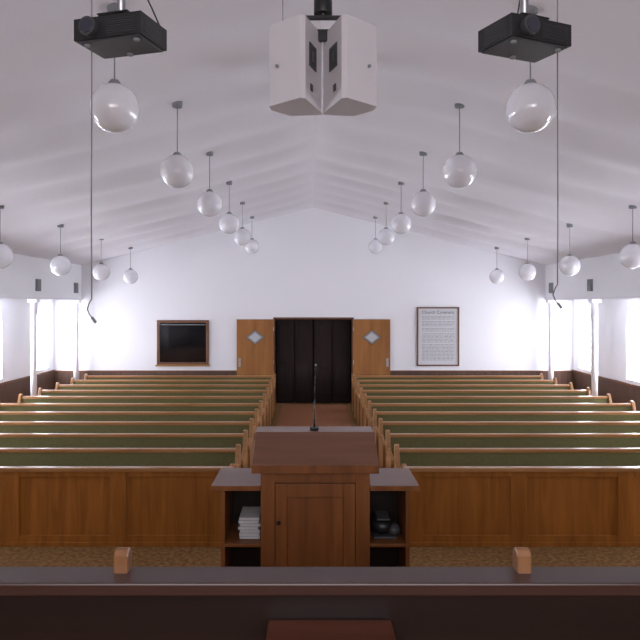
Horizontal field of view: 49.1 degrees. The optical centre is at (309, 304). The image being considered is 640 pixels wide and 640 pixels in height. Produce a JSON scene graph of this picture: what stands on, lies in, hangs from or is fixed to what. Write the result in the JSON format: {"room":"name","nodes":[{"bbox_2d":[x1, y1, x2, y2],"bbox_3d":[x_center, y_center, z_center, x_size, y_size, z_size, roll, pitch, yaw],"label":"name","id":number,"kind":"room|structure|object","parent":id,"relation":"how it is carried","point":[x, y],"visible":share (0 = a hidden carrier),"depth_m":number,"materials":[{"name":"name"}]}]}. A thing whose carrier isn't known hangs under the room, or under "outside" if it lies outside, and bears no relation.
{"room":"house of worship","nodes":[
{"label":"house of worship","id":0,"kind":"room"},
{"bbox_2d":[0,299,53,382],"bbox_3d":[-6.720,1.160,7.600,0.180,2.820,21.200,0,0,0],"label":"wall","id":1,"kind":"structure","parent":0,"point":[14,313],"depth_m":15.98,"materials":[{"name":"white paint"}]},
{"bbox_2d":[0,370,54,402],"bbox_3d":[-6.605,2.120,7.550,0.050,0.900,21.100,0,0,0],"label":"trim","id":2,"kind":"structure","parent":1,"relation":"attached to","point":[10,390],"depth_m":16.02,"materials":[{"name":"brown wood"}]},
{"bbox_2d":[37,307,44,368],"bbox_3d":[-6.726,0.810,17.350,0.032,1.560,0.720,0,0,0],"label":"window","id":3,"kind":"structure","parent":1,"relation":"in","point":[40,317],"depth_m":17.48,"materials":[{"name":"white glass"}]},
{"bbox_2d":[0,254,81,299],"bbox_3d":[-6.335,-0.635,7.550,0.890,1.030,21.100,0,0,0],"label":"soffit beam","id":4,"kind":"structure","parent":0,"point":[17,280],"depth_m":15.07,"materials":[{"name":"white paint"}]},
{"bbox_2d":[35,279,40,290],"bbox_3d":[-5.880,-0.430,15.150,0.068,0.260,0.180,0,0,0],"label":"vent box","id":5,"kind":"object","parent":4,"relation":"attached to","point":[37,281],"visible":1,"depth_m":15.07,"materials":[{"name":"grey metal"}]},
{"bbox_2d":[74,283,77,292],"bbox_3d":[-5.880,-0.430,17.600,0.068,0.260,0.180,0,0,0],"label":"vent box","id":6,"kind":"object","parent":4,"relation":"attached to","point":[75,284],"visible":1,"depth_m":17.52,"materials":[{"name":"grey metal"}]},
{"bbox_2d":[275,319,350,400],"bbox_3d":[0.090,1.420,18.525,2.180,2.300,0.550,0,0,0],"label":"wall","id":7,"kind":"structure","parent":0,"point":[275,319],"depth_m":18.65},
{"bbox_2d":[277,320,349,402],"bbox_3d":[0.090,1.475,18.345,1.920,2.170,0.090,0,0,0],"label":"door","id":8,"kind":"structure","parent":7,"relation":"in","point":[331,337],"depth_m":18.34,"materials":[{"name":"black wood"}]},
{"bbox_2d":[54,207,572,402],"bbox_3d":[0.090,-0.030,18.175,13.840,5.200,0.150,0,0,0],"label":"wall","id":9,"kind":"structure","parent":0,"point":[310,262],"depth_m":18.10,"materials":[{"name":"white paint"}]},
{"bbox_2d":[155,320,209,365],"bbox_3d":[-3.280,0.985,18.053,1.400,1.190,0.090,0,0,0],"label":"viewing window","id":10,"kind":"structure","parent":9,"relation":"in","point":[179,342],"depth_m":18.08,"materials":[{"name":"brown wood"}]},
{"bbox_2d":[237,319,273,375],"bbox_3d":[-1.405,1.464,17.996,0.960,2.188,0.102,0,0,0],"label":"door","id":11,"kind":"structure","parent":9,"relation":"in","point":[255,337],"depth_m":18.00,"materials":[{"name":"brown wood"}]},
{"bbox_2d":[54,370,572,389],"bbox_3d":[0.090,2.130,18.078,13.440,0.880,0.045,0,0,0],"label":"trim","id":12,"kind":"structure","parent":9,"relation":"attached to","point":[61,376],"depth_m":18.07,"materials":[{"name":"brown wood"}]},
{"bbox_2d":[273,317,353,403],"bbox_3d":[0.090,1.445,18.165,2.080,2.250,0.190,0,0,0],"label":"door frame","id":13,"kind":"structure","parent":9,"relation":"attached to","point":[274,318],"depth_m":18.07,"materials":[{"name":"brown wood"}]},
{"bbox_2d":[353,319,389,375],"bbox_3d":[1.585,1.464,17.996,0.960,2.188,0.102,0,0,0],"label":"door","id":14,"kind":"structure","parent":9,"relation":"in","point":[371,337],"depth_m":18.00,"materials":[{"name":"brown wood"}]},
{"bbox_2d":[417,307,458,365],"bbox_3d":[3.305,0.815,18.076,1.090,1.520,0.040,0,0,0],"label":"framed poster","id":15,"kind":"object","parent":9,"relation":"attached to","point":[437,327],"visible":1,"depth_m":18.07,"materials":[{"name":"white paper"}]},
{"bbox_2d":[0,0,639,264],"bbox_3d":[0.090,-1.867,7.550,12.600,1.725,21.500,0,0,0],"label":"ceiling","id":16,"kind":"structure","parent":0,"point":[215,61],"depth_m":8.26,"materials":[{"name":"white paint"}]},
{"bbox_2d":[0,205,13,268],"bbox_3d":[-4.370,-0.979,9.870,0.354,0.932,0.354,0,0,0],"label":"globe pendant lamp","id":17,"kind":"object","parent":16,"relation":"hanging from","point":[6,254],"visible":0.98,"depth_m":9.79,"materials":[{"name":"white glass"}]},
{"bbox_2d":[50,224,70,275],"bbox_3d":[-4.370,-0.979,12.260,0.354,0.932,0.354,0,0,0],"label":"globe pendant lamp","id":18,"kind":"object","parent":16,"relation":"hanging from","point":[60,265],"visible":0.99,"depth_m":12.15,"materials":[{"name":"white glass"}]},
{"bbox_2d":[87,0,96,322],"bbox_3d":[-1.060,-1.087,3.400,0.060,2.352,0.060,0,0,0],"label":"microphone","id":19,"kind":"object","parent":16,"relation":"hanging from","point":[92,318],"visible":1,"depth_m":3.40,"materials":[{"name":"grey metal"}]},
{"bbox_2d":[92,239,109,279],"bbox_3d":[-4.370,-0.979,14.650,0.354,0.932,0.354,0,0,0],"label":"globe pendant lamp","id":20,"kind":"object","parent":16,"relation":"hanging from","point":[100,271],"visible":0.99,"depth_m":14.53,"materials":[{"name":"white glass"}]},
{"bbox_2d":[89,2,139,132],"bbox_3d":[-1.410,-1.714,5.050,0.354,0.942,0.354,0,0,0],"label":"globe pendant lamp","id":21,"kind":"object","parent":16,"relation":"hanging from","point":[115,108],"visible":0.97,"depth_m":4.93,"materials":[{"name":"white glass"}]},
{"bbox_2d":[74,0,166,58],"bbox_3d":[-0.888,-1.739,3.306,0.356,1.073,0.333,0,0,17],"label":"ceiling projector","id":22,"kind":"object","parent":16,"relation":"hanging from","point":[122,32],"depth_m":3.21,"materials":[{"name":"black plastic"}]},
{"bbox_2d":[123,247,137,283],"bbox_3d":[-4.370,-0.979,17.040,0.354,0.932,0.354,0,0,0],"label":"globe pendant lamp","id":23,"kind":"object","parent":16,"relation":"hanging from","point":[130,276],"visible":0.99,"depth_m":16.93,"materials":[{"name":"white glass"}]},
{"bbox_2d":[160,101,193,187],"bbox_3d":[-1.410,-1.714,7.440,0.354,0.942,0.354,0,0,0],"label":"globe pendant lamp","id":24,"kind":"object","parent":16,"relation":"hanging from","point":[177,171],"visible":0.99,"depth_m":7.33,"materials":[{"name":"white glass"}]},
{"bbox_2d":[197,151,221,216],"bbox_3d":[-1.410,-1.714,9.830,0.354,0.942,0.354,0,0,0],"label":"globe pendant lamp","id":25,"kind":"object","parent":16,"relation":"hanging from","point":[209,203],"visible":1,"depth_m":9.71,"materials":[{"name":"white glass"}]},
{"bbox_2d":[219,181,238,233],"bbox_3d":[-1.410,-1.714,12.220,0.354,0.942,0.354,0,0,0],"label":"globe pendant lamp","id":26,"kind":"object","parent":16,"relation":"hanging from","point":[228,223],"visible":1,"depth_m":12.11,"materials":[{"name":"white glass"}]},
{"bbox_2d":[234,201,250,244],"bbox_3d":[-1.410,-1.714,14.610,0.354,0.942,0.354,0,0,0],"label":"globe pendant lamp","id":27,"kind":"object","parent":16,"relation":"hanging from","point":[242,236],"visible":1,"depth_m":14.50,"materials":[{"name":"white glass"}]},
{"bbox_2d":[245,216,258,253],"bbox_3d":[-1.410,-1.714,17.000,0.354,0.942,0.354,0,0,0],"label":"globe pendant lamp","id":28,"kind":"object","parent":16,"relation":"hanging from","point":[252,247],"visible":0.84,"depth_m":16.88,"materials":[{"name":"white glass"}]},
{"bbox_2d":[269,0,376,115],"bbox_3d":[0.078,-1.843,4.256,0.650,1.285,0.412,0,0,0],"label":"loudspeakers","id":29,"kind":"object","parent":16,"relation":"hanging from","point":[295,44],"visible":1,"depth_m":4.16,"materials":[{"name":"white paint"}]},
{"bbox_2d":[368,216,382,253],"bbox_3d":[1.590,-1.714,17.000,0.354,0.942,0.354,0,0,0],"label":"globe pendant lamp","id":30,"kind":"object","parent":16,"relation":"hanging from","point":[374,246],"visible":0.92,"depth_m":16.89,"materials":[{"name":"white glass"}]},
{"bbox_2d":[378,202,394,244],"bbox_3d":[1.590,-1.714,14.610,0.354,0.942,0.354,0,0,0],"label":"globe pendant lamp","id":31,"kind":"object","parent":16,"relation":"hanging from","point":[386,236],"visible":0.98,"depth_m":14.49,"materials":[{"name":"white glass"}]},
{"bbox_2d":[391,182,410,233],"bbox_3d":[1.590,-1.714,12.220,0.354,0.942,0.354,0,0,0],"label":"globe pendant lamp","id":32,"kind":"object","parent":16,"relation":"hanging from","point":[400,223],"visible":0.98,"depth_m":12.10,"materials":[{"name":"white glass"}]},
{"bbox_2d":[411,151,435,216],"bbox_3d":[1.590,-1.714,9.830,0.354,0.942,0.354,0,0,0],"label":"globe pendant lamp","id":33,"kind":"object","parent":16,"relation":"hanging from","point":[423,203],"visible":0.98,"depth_m":9.71,"materials":[{"name":"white glass"}]},
{"bbox_2d":[443,103,476,187],"bbox_3d":[1.590,-1.714,7.440,0.354,0.942,0.354,0,0,0],"label":"globe pendant lamp","id":34,"kind":"object","parent":16,"relation":"hanging from","point":[459,171],"visible":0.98,"depth_m":7.32,"materials":[{"name":"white glass"}]},
{"bbox_2d":[489,247,503,283],"bbox_3d":[4.550,-0.979,17.040,0.354,0.932,0.354,0,0,0],"label":"globe pendant lamp","id":35,"kind":"object","parent":16,"relation":"hanging from","point":[496,276],"visible":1,"depth_m":16.92,"materials":[{"name":"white glass"}]},
{"bbox_2d":[478,0,570,62],"bbox_3d":[1.007,-1.739,3.306,0.356,1.103,0.333,0,0,-24],"label":"ceiling projector","id":36,"kind":"object","parent":16,"relation":"hanging from","point":[524,36],"depth_m":3.23,"materials":[{"name":"black plastic"}]},
{"bbox_2d":[519,238,535,279],"bbox_3d":[4.550,-0.979,14.650,0.354,0.932,0.354,0,0,0],"label":"globe pendant lamp","id":37,"kind":"object","parent":16,"relation":"hanging from","point":[527,271],"visible":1,"depth_m":14.54,"materials":[{"name":"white glass"}]},
{"bbox_2d":[505,5,555,132],"bbox_3d":[1.590,-1.714,5.050,0.354,0.942,0.354,0,0,0],"label":"globe pendant lamp","id":38,"kind":"object","parent":16,"relation":"hanging from","point":[531,107],"visible":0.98,"depth_m":4.93,"materials":[{"name":"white glass"}]},
{"bbox_2d":[552,0,562,308],"bbox_3d":[1.202,-1.126,3.400,0.060,2.291,0.060,0,0,0],"label":"microphone","id":39,"kind":"object","parent":16,"relation":"hanging from","point":[557,303],"visible":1,"depth_m":3.40,"materials":[{"name":"grey metal"}]},
{"bbox_2d":[559,223,580,275],"bbox_3d":[4.550,-0.979,12.260,0.354,0.932,0.354,0,0,0],"label":"globe pendant lamp","id":40,"kind":"object","parent":16,"relation":"hanging from","point":[569,265],"visible":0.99,"depth_m":12.15,"materials":[{"name":"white glass"}]},
{"bbox_2d":[619,205,639,268],"bbox_3d":[4.550,-0.979,9.870,0.354,0.932,0.354,0,0,0],"label":"globe pendant lamp","id":41,"kind":"object","parent":16,"relation":"hanging from","point":[629,255],"visible":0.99,"depth_m":9.77,"materials":[{"name":"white glass"}]},
{"bbox_2d":[0,401,639,566],"bbox_3d":[0.090,2.620,8.050,13.840,0.100,22.500,0,0,0],"label":"floor","id":42,"kind":"structure","parent":0,"point":[9,556],"depth_m":7.18,"materials":[{"name":"brown carpet"}]},
{"bbox_2d":[27,299,39,395],"bbox_3d":[-5.960,1.225,15.100,0.200,2.690,0.200,0,0,0],"label":"support column","id":43,"kind":"structure","parent":42,"relation":"on","point":[33,302],"depth_m":15.05,"materials":[{"name":"white paint"}]},
{"bbox_2d":[71,300,80,379],"bbox_3d":[-5.960,1.225,17.850,0.200,2.690,0.200,0,0,0],"label":"support column","id":44,"kind":"structure","parent":42,"relation":"on","point":[76,302],"depth_m":17.79,"materials":[{"name":"white paint"}]},
{"bbox_2d":[0,464,234,546],"bbox_3d":[-3.175,2.150,7.620,4.710,0.840,0.400,0,0,0],"label":"panel","id":45,"kind":"object","parent":42,"relation":"on","point":[41,506],"visible":0.8,"depth_m":7.46,"materials":[{"name":"brown wood"}]},
{"bbox_2d":[0,444,240,467],"bbox_3d":[-3.175,2.125,8.208,4.670,0.889,0.684,0,0,0],"label":"pew","id":46,"kind":"object","parent":42,"relation":"on","point":[8,456],"visible":0.28,"depth_m":8.40,"materials":[{"name":"green fabric"}]},
{"bbox_2d":[0,430,247,467],"bbox_3d":[-3.175,2.125,9.173,4.670,0.889,0.684,0,0,0],"label":"pew","id":47,"kind":"object","parent":42,"relation":"on","point":[7,440],"visible":0.34,"depth_m":9.37,"materials":[{"name":"green fabric"}]},
{"bbox_2d":[0,418,253,467],"bbox_3d":[-3.175,2.125,10.138,4.670,0.889,0.684,0,0,0],"label":"pew","id":48,"kind":"object","parent":42,"relation":"on","point":[5,426],"visible":0.31,"depth_m":10.34,"materials":[{"name":"green fabric"}]},
{"bbox_2d":[0,409,257,450],"bbox_3d":[-3.175,2.125,11.103,4.670,0.889,0.684,0,0,0],"label":"pew","id":49,"kind":"object","parent":42,"relation":"on","point":[4,415],"visible":0.25,"depth_m":11.30,"materials":[{"name":"green fabric"}]},
{"bbox_2d":[0,400,261,425],"bbox_3d":[-3.175,2.125,12.068,4.670,0.889,0.684,0,0,0],"label":"pew","id":50,"kind":"object","parent":42,"relation":"on","point":[3,406],"visible":0.31,"depth_m":12.27,"materials":[{"name":"green fabric"}]},
{"bbox_2d":[17,394,265,425],"bbox_3d":[-3.175,2.125,13.033,4.670,0.889,0.684,0,0,0],"label":"pew","id":51,"kind":"object","parent":42,"relation":"on","point":[21,399],"visible":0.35,"depth_m":13.23,"materials":[{"name":"brown wood"}]},
{"bbox_2d":[37,388,268,425],"bbox_3d":[-3.175,2.125,13.998,4.670,0.889,0.684,0,0,0],"label":"pew","id":52,"kind":"object","parent":42,"relation":"on","point":[41,392],"visible":0.25,"depth_m":14.20,"materials":[{"name":"brown wood"}]},
{"bbox_2d":[55,382,270,425],"bbox_3d":[-3.175,2.125,14.963,4.670,0.889,0.684,0,0,0],"label":"pew","id":53,"kind":"object","parent":42,"relation":"on","point":[58,386],"visible":0.23,"depth_m":15.16,"materials":[{"name":"brown wood"}]},
{"bbox_2d":[70,378,273,419],"bbox_3d":[-3.175,2.125,15.928,4.670,0.889,0.684,0,0,0],"label":"pew","id":54,"kind":"object","parent":42,"relation":"on","point":[73,381],"visible":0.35,"depth_m":16.13,"materials":[{"name":"brown wood"}]},
{"bbox_2d":[84,374,275,412],"bbox_3d":[-3.175,2.125,16.893,4.670,0.889,0.684,0,0,0],"label":"pew","id":55,"kind":"object","parent":42,"relation":"on","point":[86,377],"visible":0.24,"depth_m":17.09,"materials":[{"name":"brown wood"}]},
{"bbox_2d":[277,404,351,425],"bbox_3d":[0.090,2.566,12.975,1.600,0.008,10.150,0,0,0],"label":"carpet runner","id":56,"kind":"object","parent":42,"relation":"on","point":[290,414],"visible":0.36,"depth_m":16.23,"materials":[{"name":"brown carpet"}]},
{"bbox_2d":[352,374,543,412],"bbox_3d":[3.355,2.125,16.893,4.670,0.889,0.684,0,0,0],"label":"pew","id":57,"kind":"object","parent":42,"relation":"on","point":[540,377],"visible":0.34,"depth_m":17.09,"materials":[{"name":"brown wood"}]},
{"bbox_2d":[354,378,557,419],"bbox_3d":[3.355,2.125,15.928,4.670,0.889,0.684,0,0,0],"label":"pew","id":58,"kind":"object","parent":42,"relation":"on","point":[554,381],"visible":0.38,"depth_m":16.13,"materials":[{"name":"brown wood"}]},
{"bbox_2d":[357,382,573,425],"bbox_3d":[3.355,2.125,14.963,4.670,0.889,0.684,0,0,0],"label":"pew","id":59,"kind":"object","parent":42,"relation":"on","point":[569,386],"visible":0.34,"depth_m":15.16,"materials":[{"name":"brown wood"}]},
{"bbox_2d":[360,388,591,425],"bbox_3d":[3.355,2.125,13.998,4.670,0.889,0.684,0,0,0],"label":"pew","id":60,"kind":"object","parent":42,"relation":"on","point":[587,392],"visible":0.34,"depth_m":14.20,"materials":[{"name":"brown wood"}]},
{"bbox_2d":[364,394,611,425],"bbox_3d":[3.355,2.125,13.033,4.670,0.889,0.684,0,0,0],"label":"pew","id":61,"kind":"object","parent":42,"relation":"on","point":[374,399],"visible":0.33,"depth_m":13.23,"materials":[{"name":"brown wood"}]},
{"bbox_2d":[368,400,635,428],"bbox_3d":[3.355,2.125,12.068,4.670,0.889,0.684,0,0,0],"label":"pew","id":62,"kind":"object","parent":42,"relation":"on","point":[630,406],"visible":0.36,"depth_m":12.27,"materials":[{"name":"green fabric"}]},
{"bbox_2d":[373,409,639,463],"bbox_3d":[3.355,2.125,11.103,4.670,0.889,0.684,0,0,0],"label":"pew","id":63,"kind":"object","parent":42,"relation":"on","point":[385,415],"visible":0.3,"depth_m":11.30,"materials":[{"name":"green fabric"}]},
{"bbox_2d":[378,418,639,467],"bbox_3d":[3.355,2.125,10.138,4.670,0.889,0.684,0,0,0],"label":"pew","id":64,"kind":"object","parent":42,"relation":"on","point":[393,426],"visible":0.3,"depth_m":10.34,"materials":[{"name":"green fabric"}]},
{"bbox_2d":[385,430,639,467],"bbox_3d":[3.355,2.125,9.173,4.670,0.889,0.684,0,0,0],"label":"pew","id":65,"kind":"object","parent":42,"relation":"on","point":[405,440],"visible":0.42,"depth_m":9.37,"materials":[{"name":"green fabric"}]},
{"bbox_2d":[394,444,639,467],"bbox_3d":[3.355,2.125,8.208,4.670,0.889,0.684,0,0,0],"label":"pew","id":66,"kind":"object","parent":42,"relation":"on","point":[408,456],"visible":0.33,"depth_m":8.40,"materials":[{"name":"green fabric"}]},
{"bbox_2d":[401,464,639,546],"bbox_3d":[3.355,2.150,7.620,4.710,0.840,0.400,0,0,0],"label":"panel","id":67,"kind":"object","parent":42,"relation":"on","point":[454,506],"visible":0.86,"depth_m":7.46,"materials":[{"name":"brown wood"}]},
{"bbox_2d":[546,300,555,379],"bbox_3d":[6.140,1.225,17.850,0.200,2.690,0.200,0,0,0],"label":"support column","id":68,"kind":"structure","parent":42,"relation":"on","point":[550,302],"depth_m":17.79,"materials":[{"name":"white paint"}]},
{"bbox_2d":[588,299,600,395],"bbox_3d":[6.140,1.225,15.100,0.200,2.690,0.200,0,0,0],"label":"support column","id":69,"kind":"structure","parent":42,"relation":"on","point":[594,302],"depth_m":15.05,"materials":[{"name":"white paint"}]},
{"bbox_3d":[0.090,2.320,1.135,13.240,0.500,8.230,0,0,0],"label":"platform","id":70,"kind":"object","parent":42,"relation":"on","visible":0},
{"bbox_2d":[211,426,419,566],"bbox_3d":[0.032,1.443,4.459,1.250,1.254,0.542,0,0,0],"label":"pulpit","id":71,"kind":"object","parent":70,"relation":"on","point":[322,497],"visible":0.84,"depth_m":4.24,"materials":[{"name":"brown wood"}]},
{"bbox_2d":[310,366,318,430],"bbox_3d":[0.028,0.605,4.568,0.060,0.430,0.124,0,0,0],"label":"gooseneck microphone","id":72,"kind":"object","parent":71,"relation":"on","point":[313,428],"visible":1,"depth_m":4.59,"materials":[{"name":"black plastic"}]},
{"bbox_3d":[0.090,1.870,-0.415,6.800,0.400,5.130,0,0,0],"label":"choir riser","id":73,"kind":"object","parent":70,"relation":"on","visible":0},
{"bbox_2d":[266,620,395,639],"bbox_3d":[0.054,0.960,1.859,0.338,0.190,0.137,0,0,0],"label":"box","id":74,"kind":"object","parent":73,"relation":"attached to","point":[276,629],"visible":1,"depth_m":1.86,"materials":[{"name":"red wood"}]},
{"bbox_2d":[0,547,639,639],"bbox_3d":[0.090,1.178,1.947,6.400,0.984,0.125,0,0,0],"label":"rail","id":75,"kind":"object","parent":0,"point":[521,601],"depth_m":1.93,"materials":[{"name":"brown wood"}]},
{"bbox_2d":[545,253,639,299],"bbox_3d":[6.515,-0.635,7.550,0.890,1.030,21.100,0,0,0],"label":"soffit beam","id":76,"kind":"structure","parent":0,"point":[611,279],"depth_m":14.78,"materials":[{"name":"white paint"}]},
{"bbox_2d":[549,283,552,292],"bbox_3d":[6.060,-0.430,17.600,0.068,0.260,0.180,0,0,0],"label":"vent box","id":77,"kind":"object","parent":76,"relation":"attached to","point":[550,284],"visible":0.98,"depth_m":17.52,"materials":[{"name":"grey metal"}]},
{"bbox_2d":[587,279,592,290],"bbox_3d":[6.060,-0.430,15.150,0.068,0.260,0.180,0,0,0],"label":"vent box","id":78,"kind":"object","parent":76,"relation":"attached to","point":[589,281],"visible":1,"depth_m":15.08,"materials":[{"name":"grey"}]},
{"bbox_2d":[573,299,639,385],"bbox_3d":[6.900,1.160,7.600,0.180,2.820,21.200,0,0,0],"label":"wall","id":79,"kind":"structure","parent":0,"point":[614,315],"depth_m":15.87,"materials":[{"name":"white paint"}]},
{"bbox_2d":[582,307,590,369],"bbox_3d":[6.906,0.810,17.350,0.032,1.560,0.720,0,0,0],"label":"window","id":80,"kind":"structure","parent":79,"relation":"in","point":[586,320],"depth_m":17.49,"materials":[{"name":"white glass"}]},
{"bbox_2d":[572,370,639,410],"bbox_3d":[6.785,2.120,7.550,0.050,0.900,21.100,0,0,0],"label":"trim","id":81,"kind":"structure","parent":79,"relation":"attached to","point":[621,392],"depth_m":15.70,"materials":[{"name":"brown wood"}]},
{"bbox_2d":[630,307,639,380],"bbox_3d":[6.906,0.810,14.700,0.032,1.560,0.720,0,0,0],"label":"window","id":82,"kind":"structure","parent":79,"relation":"in","point":[635,321],"depth_m":14.86,"materials":[{"name":"white glass"}]}
]}

